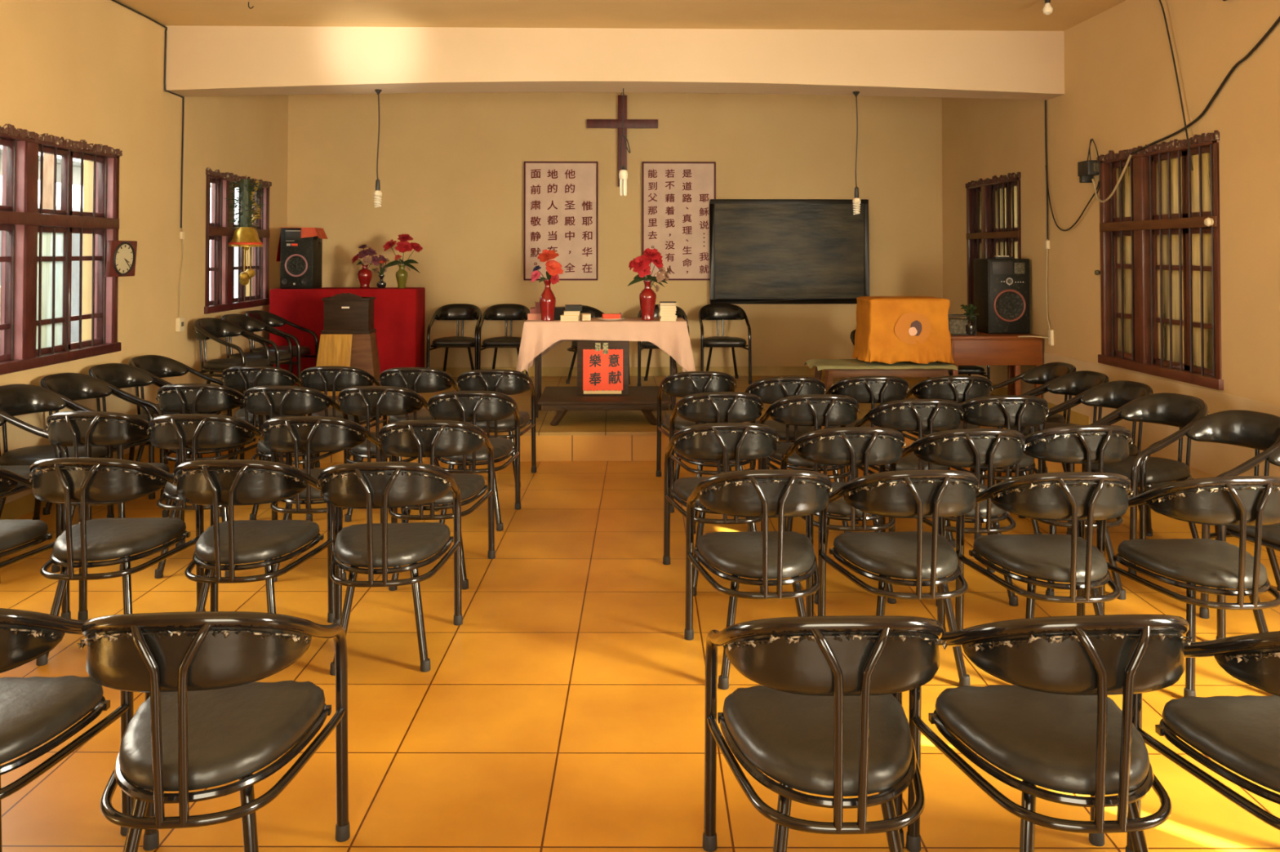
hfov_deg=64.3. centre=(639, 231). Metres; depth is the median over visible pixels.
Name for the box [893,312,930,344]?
print
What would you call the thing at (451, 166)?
wall
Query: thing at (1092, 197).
cable
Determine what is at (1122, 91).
wall
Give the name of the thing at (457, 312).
armchair
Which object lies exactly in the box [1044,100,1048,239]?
cable
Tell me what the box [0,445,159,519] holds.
baseboard
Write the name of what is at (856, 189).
socket
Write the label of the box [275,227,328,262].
cloth
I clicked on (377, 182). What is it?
socket
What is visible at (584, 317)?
book
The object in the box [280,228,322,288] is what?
loudspeaker
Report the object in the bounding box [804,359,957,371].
table cloth
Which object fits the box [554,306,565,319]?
book
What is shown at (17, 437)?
trim
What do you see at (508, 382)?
armchair
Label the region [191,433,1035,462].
step
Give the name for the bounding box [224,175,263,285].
decoration
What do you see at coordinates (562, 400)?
bench
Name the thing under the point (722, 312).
armchair
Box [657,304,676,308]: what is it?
book
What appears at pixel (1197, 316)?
wall
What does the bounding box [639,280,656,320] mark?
vase
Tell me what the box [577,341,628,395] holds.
offering box
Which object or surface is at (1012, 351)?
desk
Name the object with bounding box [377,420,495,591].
armchair
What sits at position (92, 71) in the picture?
wall
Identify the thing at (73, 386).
armchair
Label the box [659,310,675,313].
book
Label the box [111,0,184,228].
cable
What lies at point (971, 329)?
plant
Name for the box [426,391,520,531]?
armchair
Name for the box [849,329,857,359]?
armchair
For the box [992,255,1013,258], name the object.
remote
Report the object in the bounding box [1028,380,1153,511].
armchair
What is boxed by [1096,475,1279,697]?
armchair
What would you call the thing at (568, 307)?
book
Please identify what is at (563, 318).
book
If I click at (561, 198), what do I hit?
wall poster
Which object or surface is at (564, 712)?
floor
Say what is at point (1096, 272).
handle
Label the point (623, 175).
hanging bulb
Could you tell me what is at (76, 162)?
neighbouring house
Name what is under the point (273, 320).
armchair
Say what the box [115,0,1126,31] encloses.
ceiling
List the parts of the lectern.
cloth panel, moulding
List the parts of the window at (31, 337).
sash, sash, pane, sash, sash, sash, sash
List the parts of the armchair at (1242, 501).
leg, arm rail, leg, seat, backrest, leg, leg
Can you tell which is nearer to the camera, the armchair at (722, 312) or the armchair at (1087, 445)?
the armchair at (1087, 445)
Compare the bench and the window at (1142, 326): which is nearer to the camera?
the window at (1142, 326)
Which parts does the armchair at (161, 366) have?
leg, backrest, arm rail, seat, leg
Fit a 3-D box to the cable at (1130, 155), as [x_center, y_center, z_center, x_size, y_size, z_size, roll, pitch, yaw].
[3.405,-0.372,7.358,0.020,0.318,0.568,0,-1,-2]
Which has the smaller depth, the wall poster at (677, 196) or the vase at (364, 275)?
the vase at (364, 275)
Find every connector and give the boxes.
[179,225,184,239]
[1044,239,1049,248]
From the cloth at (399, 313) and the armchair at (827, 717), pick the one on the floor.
the armchair at (827, 717)
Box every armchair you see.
[0,383,125,538]
[0,410,68,498]
[0,467,71,618]
[0,608,134,851]
[27,457,205,666]
[37,373,167,518]
[44,411,185,573]
[77,611,350,851]
[87,363,202,499]
[128,355,232,464]
[146,413,277,578]
[155,383,263,517]
[171,459,334,622]
[192,317,279,391]
[220,314,301,386]
[221,365,311,461]
[242,386,349,520]
[244,310,319,373]
[259,416,386,582]
[299,366,387,469]
[315,462,462,675]
[337,386,433,522]
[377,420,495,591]
[378,367,462,469]
[426,303,482,372]
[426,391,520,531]
[456,368,536,488]
[477,303,530,376]
[565,305,630,384]
[637,304,689,386]
[656,371,737,481]
[662,422,780,595]
[669,391,764,533]
[684,469,833,689]
[698,303,752,384]
[702,615,947,851]
[741,376,826,469]
[757,394,860,533]
[780,426,906,604]
[817,375,909,481]
[817,470,981,686]
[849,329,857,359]
[854,399,963,547]
[888,428,1026,606]
[898,375,993,472]
[906,614,1192,851]
[936,395,1048,539]
[948,365,990,380]
[955,471,1133,631]
[977,362,1076,476]
[986,425,1133,599]
[995,370,1110,484]
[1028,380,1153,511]
[1066,392,1208,539]
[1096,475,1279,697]
[1125,631,1279,851]
[1128,409,1279,601]
[1199,442,1279,618]
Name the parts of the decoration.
cord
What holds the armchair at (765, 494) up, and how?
on the floor
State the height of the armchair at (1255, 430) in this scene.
0.798 m
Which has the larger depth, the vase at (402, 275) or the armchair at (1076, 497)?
the vase at (402, 275)
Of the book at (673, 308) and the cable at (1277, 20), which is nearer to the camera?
the cable at (1277, 20)
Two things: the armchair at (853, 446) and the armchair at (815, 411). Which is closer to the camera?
the armchair at (853, 446)
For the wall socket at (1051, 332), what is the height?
0.130 m
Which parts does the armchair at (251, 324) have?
backrest, arm rail, seat, leg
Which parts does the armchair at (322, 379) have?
leg, backrest, arm rail, seat, leg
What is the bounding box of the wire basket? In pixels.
[947,314,976,335]
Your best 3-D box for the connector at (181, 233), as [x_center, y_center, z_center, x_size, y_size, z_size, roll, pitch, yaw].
[-3.746,0.009,8.333,0.025,0.111,0.036,0,-1,-2]
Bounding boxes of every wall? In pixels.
[0,0,288,386]
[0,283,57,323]
[287,92,942,367]
[942,0,1279,479]
[1004,155,1208,366]
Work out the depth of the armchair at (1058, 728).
2.23 m
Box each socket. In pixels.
[175,317,184,331]
[375,178,380,191]
[854,186,858,198]
[1017,329,1053,346]
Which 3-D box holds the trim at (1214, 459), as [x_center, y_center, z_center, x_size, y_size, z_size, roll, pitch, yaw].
[3.514,1.198,4.904,0.006,0.510,12.660,0,-1,-2]
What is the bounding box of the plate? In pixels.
[597,317,624,320]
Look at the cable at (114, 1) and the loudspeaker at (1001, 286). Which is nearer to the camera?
the cable at (114, 1)
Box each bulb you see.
[373,88,382,207]
[618,88,630,195]
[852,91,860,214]
[1042,0,1053,14]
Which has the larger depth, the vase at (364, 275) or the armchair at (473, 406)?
the vase at (364, 275)
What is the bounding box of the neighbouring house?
[0,145,211,342]
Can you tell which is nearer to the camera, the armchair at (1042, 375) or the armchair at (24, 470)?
the armchair at (24, 470)
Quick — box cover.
[852,296,954,364]
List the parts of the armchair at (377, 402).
leg, seat, backrest, arm rail, leg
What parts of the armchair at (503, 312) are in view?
leg, leg, seat, arm rail, backrest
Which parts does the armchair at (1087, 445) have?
leg, arm rail, backrest, leg, leg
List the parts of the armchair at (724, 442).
leg, seat, leg, arm rail, backrest, leg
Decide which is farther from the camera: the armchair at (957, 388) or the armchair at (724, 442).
the armchair at (957, 388)
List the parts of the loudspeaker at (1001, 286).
horn panel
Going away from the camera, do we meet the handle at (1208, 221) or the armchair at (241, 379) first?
the handle at (1208, 221)
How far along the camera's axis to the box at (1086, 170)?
7.63 m
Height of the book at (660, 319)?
0.021 m
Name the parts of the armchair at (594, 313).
leg, seat, backrest, arm rail, leg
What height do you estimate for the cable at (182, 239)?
0.671 m
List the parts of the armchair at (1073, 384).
leg, leg, seat, arm rail, backrest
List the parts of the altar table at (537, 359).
leg, leg, leg, leg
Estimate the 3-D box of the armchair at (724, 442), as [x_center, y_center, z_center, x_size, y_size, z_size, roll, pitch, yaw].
[0.397,1.273,4.878,0.535,0.798,0.600,0,-1,-3]
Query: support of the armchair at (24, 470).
on the floor
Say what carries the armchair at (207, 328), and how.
on the platform
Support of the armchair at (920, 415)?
on the floor
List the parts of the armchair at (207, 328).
leg, backrest, arm rail, seat, leg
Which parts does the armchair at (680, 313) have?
leg, leg, seat, backrest, arm rail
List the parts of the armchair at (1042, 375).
arm rail, leg, backrest, seat, leg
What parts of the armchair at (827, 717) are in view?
leg, leg, seat, arm rail, backrest, leg, leg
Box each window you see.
[0,124,122,375]
[204,167,271,314]
[965,172,1021,324]
[1096,130,1223,390]
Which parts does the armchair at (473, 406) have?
leg, backrest, arm rail, seat, leg, leg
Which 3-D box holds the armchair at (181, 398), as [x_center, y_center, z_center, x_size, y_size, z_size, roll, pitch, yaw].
[-2.662,1.302,6.255,0.535,0.798,0.600,0,-1,-3]
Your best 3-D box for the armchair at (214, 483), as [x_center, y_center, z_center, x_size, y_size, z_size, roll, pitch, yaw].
[-1.552,1.256,4.055,0.535,0.798,0.600,0,-1,-1]
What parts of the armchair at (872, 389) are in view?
leg, seat, arm rail, backrest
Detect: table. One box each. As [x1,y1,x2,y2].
[534,353,675,417]
[814,361,953,394]
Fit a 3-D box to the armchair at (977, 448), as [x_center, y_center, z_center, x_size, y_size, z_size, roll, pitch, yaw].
[1.491,1.270,4.728,0.535,0.798,0.600,0,-1,-2]
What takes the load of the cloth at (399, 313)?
on the table
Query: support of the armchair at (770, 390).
on the floor
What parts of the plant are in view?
pot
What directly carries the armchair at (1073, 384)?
on the floor
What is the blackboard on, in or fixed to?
attached to the wall at (451, 166)
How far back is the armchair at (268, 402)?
5.92 m
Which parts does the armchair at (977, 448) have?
leg, leg, arm rail, backrest, seat, leg, leg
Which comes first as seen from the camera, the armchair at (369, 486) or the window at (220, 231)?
the armchair at (369, 486)
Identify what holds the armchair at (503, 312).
on the platform
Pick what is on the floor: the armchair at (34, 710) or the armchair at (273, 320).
the armchair at (34, 710)
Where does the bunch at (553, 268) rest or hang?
in the vase at (547, 300)
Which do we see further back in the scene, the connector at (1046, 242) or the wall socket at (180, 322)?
the connector at (1046, 242)
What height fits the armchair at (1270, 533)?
0.798 m
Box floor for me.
[0,451,1279,851]
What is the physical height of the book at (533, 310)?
0.045 m
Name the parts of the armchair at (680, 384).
leg, leg, seat, arm rail, backrest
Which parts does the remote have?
lid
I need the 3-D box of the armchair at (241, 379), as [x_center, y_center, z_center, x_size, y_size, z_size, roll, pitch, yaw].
[-2.658,1.322,7.195,0.535,0.798,0.600,0,-1,-2]
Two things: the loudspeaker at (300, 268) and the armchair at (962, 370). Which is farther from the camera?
the loudspeaker at (300, 268)
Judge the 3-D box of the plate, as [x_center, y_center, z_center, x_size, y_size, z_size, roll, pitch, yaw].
[-0.240,0.730,8.443,0.236,0.020,0.236,0,-1,-2]
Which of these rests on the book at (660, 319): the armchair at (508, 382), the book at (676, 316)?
the book at (676, 316)
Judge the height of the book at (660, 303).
0.022 m
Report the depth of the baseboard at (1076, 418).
8.06 m
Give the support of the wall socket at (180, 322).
attached to the wall at (92, 71)
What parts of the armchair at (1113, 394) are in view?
leg, arm rail, backrest, seat, leg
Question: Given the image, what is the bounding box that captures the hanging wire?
[1158,0,1193,170]
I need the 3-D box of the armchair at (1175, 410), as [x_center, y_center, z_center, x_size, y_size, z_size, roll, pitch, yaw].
[2.699,1.285,5.438,0.600,0.798,0.535,0,-1,-20]
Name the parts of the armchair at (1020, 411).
leg, arm rail, backrest, seat, leg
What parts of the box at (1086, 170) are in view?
casing, vent panel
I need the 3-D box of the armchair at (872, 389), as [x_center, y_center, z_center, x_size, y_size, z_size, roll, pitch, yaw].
[1.469,1.310,6.638,0.535,0.798,0.600,0,-1,-2]
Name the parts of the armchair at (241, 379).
leg, leg, backrest, arm rail, seat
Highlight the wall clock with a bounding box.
[105,240,137,276]
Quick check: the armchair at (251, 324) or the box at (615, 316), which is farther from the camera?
the armchair at (251, 324)
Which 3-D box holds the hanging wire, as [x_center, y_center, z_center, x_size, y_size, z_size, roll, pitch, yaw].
[3.428,-1.009,6.588,0.033,1.276,0.509,0,-1,-3]
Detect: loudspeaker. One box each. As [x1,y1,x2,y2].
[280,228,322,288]
[973,258,1030,333]
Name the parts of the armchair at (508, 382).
backrest, arm rail, seat, leg, leg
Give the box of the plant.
[960,303,979,335]
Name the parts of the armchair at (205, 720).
leg, leg, backrest, arm rail, seat, leg, leg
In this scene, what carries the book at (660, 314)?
on the book at (676, 316)
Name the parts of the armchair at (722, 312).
leg, leg, backrest, seat, arm rail, leg, leg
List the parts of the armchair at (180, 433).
leg, seat, leg, backrest, arm rail, leg, leg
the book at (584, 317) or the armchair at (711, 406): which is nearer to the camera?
the armchair at (711, 406)
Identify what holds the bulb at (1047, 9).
attached to the ceiling
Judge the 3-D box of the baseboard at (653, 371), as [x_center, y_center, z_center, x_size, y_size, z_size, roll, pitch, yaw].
[-0.244,1.533,11.122,7.180,0.100,0.012,0,-1,-2]
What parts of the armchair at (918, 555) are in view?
leg, leg, seat, arm rail, backrest, leg, leg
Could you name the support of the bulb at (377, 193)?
hanging from the beam
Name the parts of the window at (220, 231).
sash, sash, sash, sash, sash, sash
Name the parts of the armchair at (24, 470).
backrest, seat, arm rail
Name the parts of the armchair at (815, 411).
leg, leg, seat, arm rail, backrest, leg, leg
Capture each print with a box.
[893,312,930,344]
[908,327,917,335]
[910,320,921,336]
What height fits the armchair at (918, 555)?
0.798 m
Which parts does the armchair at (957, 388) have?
seat, arm rail, backrest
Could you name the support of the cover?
on the table cloth at (821, 364)
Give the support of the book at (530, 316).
on the tablecloth
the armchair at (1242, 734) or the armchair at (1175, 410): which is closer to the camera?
the armchair at (1242, 734)
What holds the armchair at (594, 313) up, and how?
on the platform
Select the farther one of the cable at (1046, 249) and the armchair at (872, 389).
the cable at (1046, 249)
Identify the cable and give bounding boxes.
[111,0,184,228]
[178,239,183,317]
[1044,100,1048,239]
[1044,102,1046,240]
[1045,170,1098,231]
[1045,248,1049,329]
[1091,154,1132,202]
[1130,16,1279,155]
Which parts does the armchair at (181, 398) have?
leg, backrest, arm rail, leg, leg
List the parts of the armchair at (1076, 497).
leg, leg, seat, arm rail, backrest, leg, leg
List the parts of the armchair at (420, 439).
leg, leg, backrest, arm rail, seat, leg, leg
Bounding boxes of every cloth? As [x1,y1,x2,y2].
[269,287,425,385]
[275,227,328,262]
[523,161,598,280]
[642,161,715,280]
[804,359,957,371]
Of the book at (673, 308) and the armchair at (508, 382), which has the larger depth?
the book at (673, 308)
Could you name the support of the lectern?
on the platform
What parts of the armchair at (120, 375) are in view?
backrest, arm rail, leg, seat, leg, leg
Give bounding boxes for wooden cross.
[586,93,657,186]
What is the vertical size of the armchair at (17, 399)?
0.818 m
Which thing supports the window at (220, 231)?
in the wall at (92, 71)
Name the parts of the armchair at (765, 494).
leg, leg, seat, arm rail, backrest, leg, leg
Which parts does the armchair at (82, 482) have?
leg, leg, backrest, arm rail, seat, leg, leg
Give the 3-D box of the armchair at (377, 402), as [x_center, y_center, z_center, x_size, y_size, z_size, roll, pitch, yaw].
[-1.539,1.300,6.146,0.535,0.798,0.600,0,-1,0]
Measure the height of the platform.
0.025 m
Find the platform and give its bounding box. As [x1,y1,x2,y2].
[219,375,1071,436]
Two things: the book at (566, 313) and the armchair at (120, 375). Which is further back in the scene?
the book at (566, 313)
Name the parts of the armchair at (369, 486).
leg, leg, backrest, arm rail, seat, leg, leg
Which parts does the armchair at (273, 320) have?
backrest, seat, arm rail, leg, leg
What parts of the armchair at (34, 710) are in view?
leg, backrest, arm rail, seat, leg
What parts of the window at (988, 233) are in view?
sash, sash, pane, pane, sash, sash, pane, pane, sash, sash, pane, pane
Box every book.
[527,312,541,319]
[530,307,540,313]
[534,302,540,308]
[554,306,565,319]
[560,314,580,321]
[563,310,580,315]
[564,304,582,311]
[580,313,591,320]
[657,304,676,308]
[658,307,676,311]
[658,311,675,315]
[658,315,677,318]
[658,317,675,321]
[659,302,675,305]
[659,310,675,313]
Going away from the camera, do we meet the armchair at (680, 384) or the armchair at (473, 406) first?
the armchair at (473, 406)
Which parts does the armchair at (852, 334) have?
arm rail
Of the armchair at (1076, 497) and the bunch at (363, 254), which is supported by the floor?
the armchair at (1076, 497)
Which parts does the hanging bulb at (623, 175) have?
bulb, cord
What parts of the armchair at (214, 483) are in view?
leg, leg, backrest, arm rail, seat, leg, leg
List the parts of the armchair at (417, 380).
seat, backrest, arm rail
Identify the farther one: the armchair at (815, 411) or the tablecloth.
the tablecloth
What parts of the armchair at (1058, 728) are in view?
leg, leg, seat, arm rail, backrest, leg, leg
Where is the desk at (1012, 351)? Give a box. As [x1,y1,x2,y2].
[938,331,1043,398]
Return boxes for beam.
[164,26,1064,100]
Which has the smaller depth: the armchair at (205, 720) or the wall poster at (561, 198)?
the armchair at (205, 720)
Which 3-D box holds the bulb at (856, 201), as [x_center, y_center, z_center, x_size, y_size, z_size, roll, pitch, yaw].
[1.778,-0.641,8.367,0.068,1.014,0.066,0,-1,-2]
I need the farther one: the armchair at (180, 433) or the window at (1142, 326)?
the window at (1142, 326)
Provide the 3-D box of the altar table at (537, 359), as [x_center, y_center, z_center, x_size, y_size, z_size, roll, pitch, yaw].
[-0.289,1.143,8.553,1.260,0.772,0.470,0,-1,-2]
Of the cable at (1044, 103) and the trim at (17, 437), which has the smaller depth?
the trim at (17, 437)
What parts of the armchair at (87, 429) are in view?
leg, leg, arm rail, backrest, leg, seat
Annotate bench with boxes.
[537,386,671,426]
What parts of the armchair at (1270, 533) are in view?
leg, arm rail, seat, backrest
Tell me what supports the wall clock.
attached to the wall at (92, 71)
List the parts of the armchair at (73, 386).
leg, backrest, arm rail, leg, seat, leg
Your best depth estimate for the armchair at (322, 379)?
6.93 m
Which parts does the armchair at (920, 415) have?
leg, arm rail, seat, backrest, leg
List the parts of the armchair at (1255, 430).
leg, seat, arm rail, backrest, leg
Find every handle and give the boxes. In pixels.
[1094,270,1100,275]
[1204,217,1213,226]
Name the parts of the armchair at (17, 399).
leg, backrest, leg, arm rail, seat, leg, leg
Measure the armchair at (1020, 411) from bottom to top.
0.798 m
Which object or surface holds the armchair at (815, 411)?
on the floor
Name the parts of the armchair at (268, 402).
leg, seat, backrest, arm rail, leg, leg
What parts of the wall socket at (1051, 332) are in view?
plate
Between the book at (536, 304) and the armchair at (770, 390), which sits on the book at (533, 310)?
the book at (536, 304)
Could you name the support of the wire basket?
on the desk at (1012, 351)
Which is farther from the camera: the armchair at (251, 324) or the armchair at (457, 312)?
the armchair at (457, 312)
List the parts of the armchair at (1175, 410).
leg, seat, leg, arm rail, leg, backrest, leg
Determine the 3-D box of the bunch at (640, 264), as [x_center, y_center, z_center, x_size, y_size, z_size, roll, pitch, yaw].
[0.078,0.323,8.442,0.366,0.367,0.173,0,-1,-2]
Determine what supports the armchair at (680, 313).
on the platform
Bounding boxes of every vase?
[357,263,372,288]
[376,275,386,288]
[395,264,408,288]
[539,280,555,320]
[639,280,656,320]
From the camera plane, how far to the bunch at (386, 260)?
10.43 m
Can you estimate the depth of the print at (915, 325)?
8.21 m
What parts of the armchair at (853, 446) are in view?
leg, leg, arm rail, seat, backrest, leg, leg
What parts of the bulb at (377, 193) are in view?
cord, bulb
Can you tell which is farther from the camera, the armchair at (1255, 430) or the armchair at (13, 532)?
the armchair at (1255, 430)
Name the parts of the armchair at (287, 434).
leg, seat, backrest, arm rail, leg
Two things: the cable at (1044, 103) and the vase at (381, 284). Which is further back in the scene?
the vase at (381, 284)
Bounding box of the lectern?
[315,293,380,399]
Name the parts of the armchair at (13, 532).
backrest, seat, arm rail, leg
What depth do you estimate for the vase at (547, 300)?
8.39 m
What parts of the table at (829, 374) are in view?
leg, leg, leg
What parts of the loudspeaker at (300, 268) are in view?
horn panel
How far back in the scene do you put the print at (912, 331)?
8.20 m
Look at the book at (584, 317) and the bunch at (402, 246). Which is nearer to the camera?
the book at (584, 317)
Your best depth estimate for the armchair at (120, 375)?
6.93 m
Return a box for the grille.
[1014,262,1024,273]
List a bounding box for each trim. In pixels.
[0,377,164,504]
[942,351,1279,476]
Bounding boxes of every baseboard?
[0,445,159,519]
[429,366,825,377]
[958,374,1176,484]
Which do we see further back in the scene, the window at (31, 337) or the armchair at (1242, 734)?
the window at (31, 337)
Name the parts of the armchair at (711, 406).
leg, leg, seat, arm rail, backrest, leg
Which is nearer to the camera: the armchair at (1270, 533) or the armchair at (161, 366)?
the armchair at (1270, 533)
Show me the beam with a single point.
(202, 60)
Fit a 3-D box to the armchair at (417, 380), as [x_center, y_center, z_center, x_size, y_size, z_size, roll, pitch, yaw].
[-1.545,1.320,7.106,0.535,0.798,0.600,0,-1,-2]
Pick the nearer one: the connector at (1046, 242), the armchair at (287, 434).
the armchair at (287, 434)
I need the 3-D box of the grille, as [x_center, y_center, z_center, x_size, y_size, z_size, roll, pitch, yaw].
[3.291,0.321,8.828,0.090,0.095,0.005,0,-1,-2]
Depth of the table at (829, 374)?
8.23 m
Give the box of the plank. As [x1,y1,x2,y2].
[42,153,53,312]
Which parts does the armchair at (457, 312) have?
leg, leg, seat, arm rail, backrest, leg, leg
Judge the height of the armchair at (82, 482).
0.798 m
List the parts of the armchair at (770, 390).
seat, arm rail, backrest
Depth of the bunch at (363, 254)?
10.38 m
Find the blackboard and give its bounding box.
[709,199,869,304]
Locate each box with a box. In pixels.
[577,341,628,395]
[602,312,621,319]
[1077,138,1100,193]
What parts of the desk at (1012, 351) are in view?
panel, leg, panel, leg, leg, leg, panel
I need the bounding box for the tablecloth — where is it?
[515,317,695,375]
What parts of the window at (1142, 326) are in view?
sash, sash, pane, pane, sash, pane, sash, pane, sash, sash, pane, pane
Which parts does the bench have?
leg, leg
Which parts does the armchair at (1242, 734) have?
leg, seat, arm rail, backrest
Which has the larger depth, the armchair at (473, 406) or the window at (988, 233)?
the window at (988, 233)
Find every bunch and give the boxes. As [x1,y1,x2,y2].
[351,244,384,268]
[371,257,389,275]
[382,234,422,273]
[530,249,563,284]
[626,248,671,292]
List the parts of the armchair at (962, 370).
seat, leg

